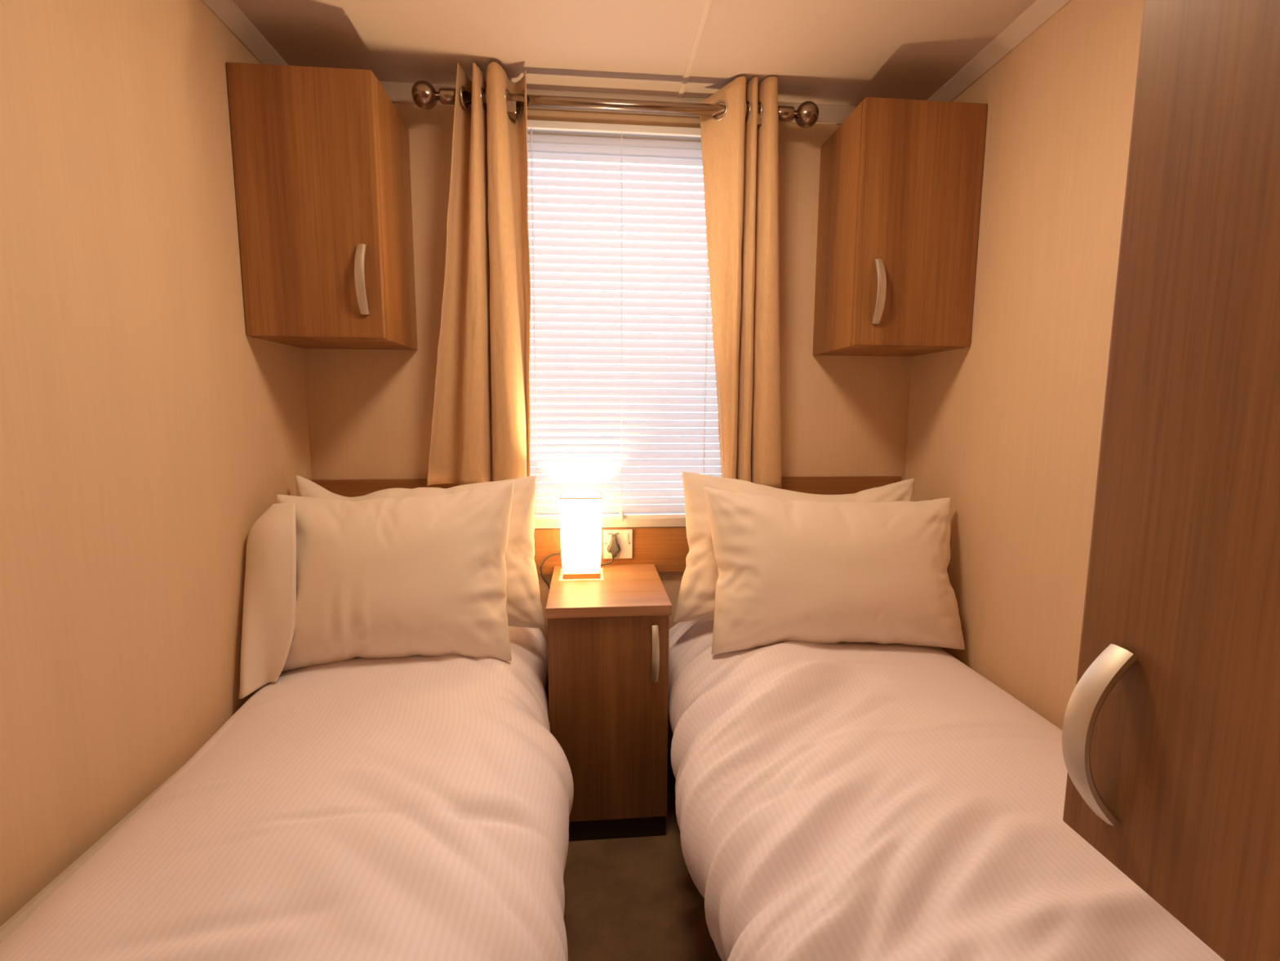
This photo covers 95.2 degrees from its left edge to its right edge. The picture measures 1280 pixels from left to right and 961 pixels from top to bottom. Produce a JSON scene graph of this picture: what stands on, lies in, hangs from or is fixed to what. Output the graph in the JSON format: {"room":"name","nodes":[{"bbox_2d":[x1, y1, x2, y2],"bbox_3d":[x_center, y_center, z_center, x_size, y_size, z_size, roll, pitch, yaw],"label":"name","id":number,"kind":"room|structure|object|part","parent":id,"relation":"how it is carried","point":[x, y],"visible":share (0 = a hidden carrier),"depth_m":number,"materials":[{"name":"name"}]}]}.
{"room":"twin bedroom","nodes":[
{"label":"twin bedroom","id":0,"kind":"room"},
{"bbox_2d":[0,0,311,926],"bbox_3d":[-0.874,0.050,0.458,0.060,1.982,2.610,0,7,-5],"label":"wall","id":1,"kind":"structure","parent":0,"point":[145,436],"depth_m":1.00,"materials":[{"name":"beige paint"}]},
{"bbox_2d":[201,0,288,65],"bbox_3d":[-0.822,-0.917,0.344,0.036,0.034,2.490,0,7,-5],"label":"trim","id":2,"kind":"structure","parent":1,"relation":"attached to","point":[227,11],"depth_m":1.35,"materials":[{"name":"beige"}]},
{"bbox_2d":[303,102,911,749],"bbox_3d":[-0.058,-0.110,1.802,1.810,1.982,0.060,0,7,-5],"label":"wall","id":3,"kind":"structure","parent":0,"point":[370,411],"depth_m":1.72,"materials":[{"name":"beige paint"}]},
{"bbox_2d":[226,62,417,350],"bbox_3d":[-0.782,-0.654,1.479,0.313,0.601,0.315,0,7,-5],"label":"upper cabinet","id":4,"kind":"object","parent":3,"relation":"attached to","point":[321,154],"visible":1,"depth_m":1.36,"materials":[{"name":"brown wood"}]},
{"bbox_3d":[-0.653,-0.474,1.369,0.022,0.162,0.032,0,7,-5],"label":"handle","id":5,"kind":"part","parent":4,"relation":"part of","materials":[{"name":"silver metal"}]},
{"bbox_2d":[310,475,902,574],"bbox_3d":[-0.064,0.138,1.791,1.787,0.293,0.018,0,7,-5],"label":"headboard panel","id":6,"kind":"object","parent":3,"relation":"attached to","point":[667,548],"visible":0.17,"depth_m":1.80,"materials":[{"name":"brown wood"}]},
{"bbox_2d":[603,528,632,558],"bbox_3d":[-0.068,0.195,1.782,0.089,0.089,0.012,0,7,-5],"label":"wall socket","id":7,"kind":"object","parent":6,"relation":"attached to","point":[624,537],"visible":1,"depth_m":1.78,"materials":[{"name":"white plastic"}]},
{"bbox_2d":[625,533,628,542],"bbox_3d":[-0.040,0.173,1.778,0.009,0.026,0.004,0,7,-5],"label":"switch","id":8,"kind":"object","parent":7,"relation":"attached to","point":[626,534],"depth_m":1.78,"materials":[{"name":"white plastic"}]},
{"bbox_2d":[527,133,702,528],"bbox_3d":[-0.056,-0.429,1.756,0.800,1.148,0.070,0,7,-5],"label":"window","id":9,"kind":"structure","parent":3,"relation":"in","point":[628,522],"depth_m":1.78,"materials":[{"name":"white plastic"}]},
{"bbox_2d":[527,120,721,520],"bbox_3d":[-0.051,-0.436,1.698,0.700,1.119,0.039,0,7,-5],"label":"blind","id":10,"kind":"object","parent":9,"relation":"attached to","point":[672,485],"visible":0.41,"depth_m":1.70,"materials":[{"name":"white plastic"}]},
{"bbox_3d":[-0.302,-0.433,1.682,0.002,1.084,0.020,0,7,-5],"label":"ladder cord","id":11,"kind":"part","parent":10,"relation":"part of","materials":[{"name":"white fabric"}]},
{"bbox_3d":[-0.054,0.109,1.770,0.696,0.012,0.022,0,7,-5],"label":"rail","id":12,"kind":"part","parent":10,"relation":"part of","materials":[{"name":"white plastic"}]},
{"bbox_3d":[-0.053,-0.441,1.686,0.002,1.068,0.004,0,7,-5],"label":"pull cord","id":13,"kind":"part","parent":10,"relation":"part of","materials":[{"name":"white fabric"}]},
{"bbox_3d":[0.194,-0.437,1.726,0.002,1.084,0.020,0,7,-5],"label":"ladder cord","id":14,"kind":"part","parent":10,"relation":"part of","materials":[{"name":"white fabric"}]},
{"bbox_2d":[411,80,818,128],"bbox_3d":[-0.052,-1.002,1.591,1.087,0.074,0.122,0,7,-5],"label":"curtain rod","id":15,"kind":"object","parent":3,"relation":"attached to","point":[424,95],"visible":0.88,"depth_m":1.55,"materials":[{"name":"silver metal"}]},
{"bbox_2d":[426,62,530,485],"bbox_3d":[-0.445,-0.526,1.587,0.301,1.087,0.092,0,7,-2],"label":"curtain","id":16,"kind":"object","parent":15,"relation":"hanging from","point":[481,428],"visible":0.98,"depth_m":1.59,"materials":[{"name":"beige fabric"}]},
{"bbox_3d":[-0.048,-1.003,1.562,0.942,0.028,0.028,0,7,-5],"label":"rod","id":17,"kind":"part","parent":15,"relation":"part of","materials":[{"name":"silver metal"}]},
{"bbox_2d":[700,75,782,488],"bbox_3d":[0.294,-0.527,1.651,0.264,1.107,0.080,0,7,-3],"label":"curtain","id":18,"kind":"object","parent":15,"relation":"hanging from","point":[740,159],"visible":0.96,"depth_m":1.63,"materials":[{"name":"beige fabric"}]},
{"bbox_2d":[378,80,857,124],"bbox_3d":[-0.051,-1.064,1.651,1.810,0.050,0.010,0,7,-5],"label":"curtain rod","id":19,"kind":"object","parent":3,"relation":"attached to","point":[397,91],"depth_m":1.64,"materials":[{"name":"beige"}]},
{"bbox_2d":[812,97,987,356],"bbox_3d":[0.703,-0.664,1.613,0.318,0.601,0.315,0,7,-5],"label":"upper cabinet","id":20,"kind":"object","parent":3,"relation":"attached to","point":[900,180],"visible":1,"depth_m":1.50,"materials":[{"name":"brown wood"}]},
{"bbox_3d":[0.608,-0.482,1.483,0.022,0.162,0.032,0,7,-5],"label":"handle","id":21,"kind":"part","parent":20,"relation":"part of","materials":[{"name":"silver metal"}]},
{"bbox_2d":[232,0,1035,106],"bbox_3d":[0.061,-0.964,0.419,1.930,0.050,2.610,0,7,-5],"label":"ceiling","id":22,"kind":"structure","parent":0,"point":[836,52],"depth_m":1.41,"materials":[{"name":"beige paint"}]},
{"bbox_2d":[677,0,711,97],"bbox_3d":[0.225,-0.938,0.432,0.014,0.004,2.480,0,7,-5],"label":"trim","id":23,"kind":"structure","parent":22,"relation":"attached to","point":[707,5],"depth_m":1.42,"materials":[{"name":"beige"}]},
{"bbox_2d":[563,749,721,960],"bbox_3d":[0.052,1.053,0.664,1.930,0.050,2.610,0,7,-5],"label":"floor","id":24,"kind":"structure","parent":0,"point":[627,899],"depth_m":1.31,"materials":[{"name":"brown carpet"}]},
{"bbox_2d":[0,765,182,943],"bbox_3d":[-0.543,0.776,0.867,0.625,0.405,1.865,0,7,-5],"label":"bed","id":25,"kind":"object","parent":24,"relation":"on","point":[11,924],"visible":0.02,"depth_m":0.84,"materials":[{"name":"beige fabric"}]},
{"bbox_2d":[0,626,573,960],"bbox_3d":[-0.475,0.663,0.832,0.771,0.345,1.908,0,7,-5],"label":"duvet","id":26,"kind":"object","parent":25,"relation":"on","point":[417,807],"visible":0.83,"depth_m":0.85,"materials":[{"name":"white fabric"}]},
{"bbox_2d":[238,480,514,698],"bbox_3d":[-0.620,0.244,1.426,0.620,0.474,0.207,-1,7,-11],"label":"pillow","id":27,"kind":"object","parent":26,"relation":"on","point":[327,580],"visible":1,"depth_m":1.36,"materials":[{"name":"white fabric"}]},
{"bbox_2d":[295,475,546,628],"bbox_3d":[-0.584,0.197,1.567,0.654,0.421,0.153,0,7,-5],"label":"pillow","id":28,"kind":"object","parent":26,"relation":"on","point":[523,604],"visible":0.21,"depth_m":1.56,"materials":[{"name":"white fabric"}]},
{"bbox_2d":[545,564,671,841],"bbox_3d":[-0.092,0.594,1.632,0.306,0.626,0.410,0,7,-5],"label":"nightstand","id":29,"kind":"object","parent":24,"relation":"on","point":[608,634],"visible":0.93,"depth_m":1.46,"materials":[{"name":"brown wood"}]},
{"bbox_2d":[540,491,620,588],"bbox_3d":[-0.175,0.217,1.702,0.243,0.358,0.148,0,7,-5],"label":"table lamp","id":30,"kind":"object","parent":29,"relation":"on","point":[580,513],"visible":0.95,"depth_m":1.62,"materials":[{"name":"white fabric"}]},
{"bbox_3d":[-0.236,0.304,1.764,0.131,0.169,0.033,1,7,5],"label":"power cord","id":31,"kind":"part","parent":30,"relation":"part of","materials":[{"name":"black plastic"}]},
{"bbox_3d":[-0.169,0.145,1.677,0.114,0.209,0.114,0,7,-5],"label":"lamp shade","id":32,"kind":"part","parent":30,"relation":"part of","materials":[{"name":"white fabric"}]},
{"bbox_3d":[0.037,0.429,1.432,0.018,0.148,0.032,0,7,-5],"label":"handle","id":33,"kind":"part","parent":29,"relation":"part of","materials":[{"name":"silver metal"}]},
{"bbox_3d":[0.573,0.769,0.968,0.675,0.405,1.865,0,7,-5],"label":"bed","id":34,"kind":"object","parent":24,"relation":"on","visible":0},
{"bbox_2d":[667,617,1224,960],"bbox_3d":[0.496,0.657,0.919,0.848,0.419,1.909,0,7,-5],"label":"duvet","id":35,"kind":"object","parent":34,"relation":"on","point":[841,801],"visible":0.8,"depth_m":0.91,"materials":[{"name":"white fabric"}]},
{"bbox_2d":[673,471,914,622],"bbox_3d":[0.461,0.185,1.660,0.741,0.420,0.155,0,7,-5],"label":"pillow","id":36,"kind":"object","parent":35,"relation":"on","point":[696,596],"visible":0.25,"depth_m":1.62,"materials":[{"name":"white fabric"}]},
{"bbox_2d":[703,487,964,654],"bbox_3d":[0.514,0.235,1.526,0.698,0.432,0.193,0,7,-5],"label":"pillow","id":37,"kind":"object","parent":35,"relation":"on","point":[815,571],"visible":1,"depth_m":1.47,"materials":[{"name":"white fabric"}]},
{"bbox_2d":[904,0,1144,729],"bbox_3d":[0.988,0.038,0.626,0.060,1.982,2.610,0,7,-5],"label":"wall","id":38,"kind":"structure","parent":0,"point":[1006,425],"depth_m":1.32,"materials":[{"name":"beige paint"}]},
{"bbox_2d":[926,0,1071,101],"bbox_3d":[0.945,-0.928,0.504,0.036,0.034,2.490,0,7,-5],"label":"trim","id":39,"kind":"structure","parent":38,"relation":"attached to","point":[1040,11],"depth_m":1.39,"materials":[{"name":"beige"}]},
{"bbox_2d":[1062,0,1279,960],"bbox_3d":[0.695,-0.263,0.115,0.610,1.261,0.766,0,7,-5],"label":"wardrobe","id":40,"kind":"object","parent":38,"relation":"attached to","point":[1171,731],"visible":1,"depth_m":0.42,"materials":[{"name":"brown wood"}]},
{"bbox_3d":[0.379,0.212,0.486,0.041,0.153,0.025,0,7,-5],"label":"handle","id":41,"kind":"part","parent":40,"relation":"part of","materials":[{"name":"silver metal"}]}
]}

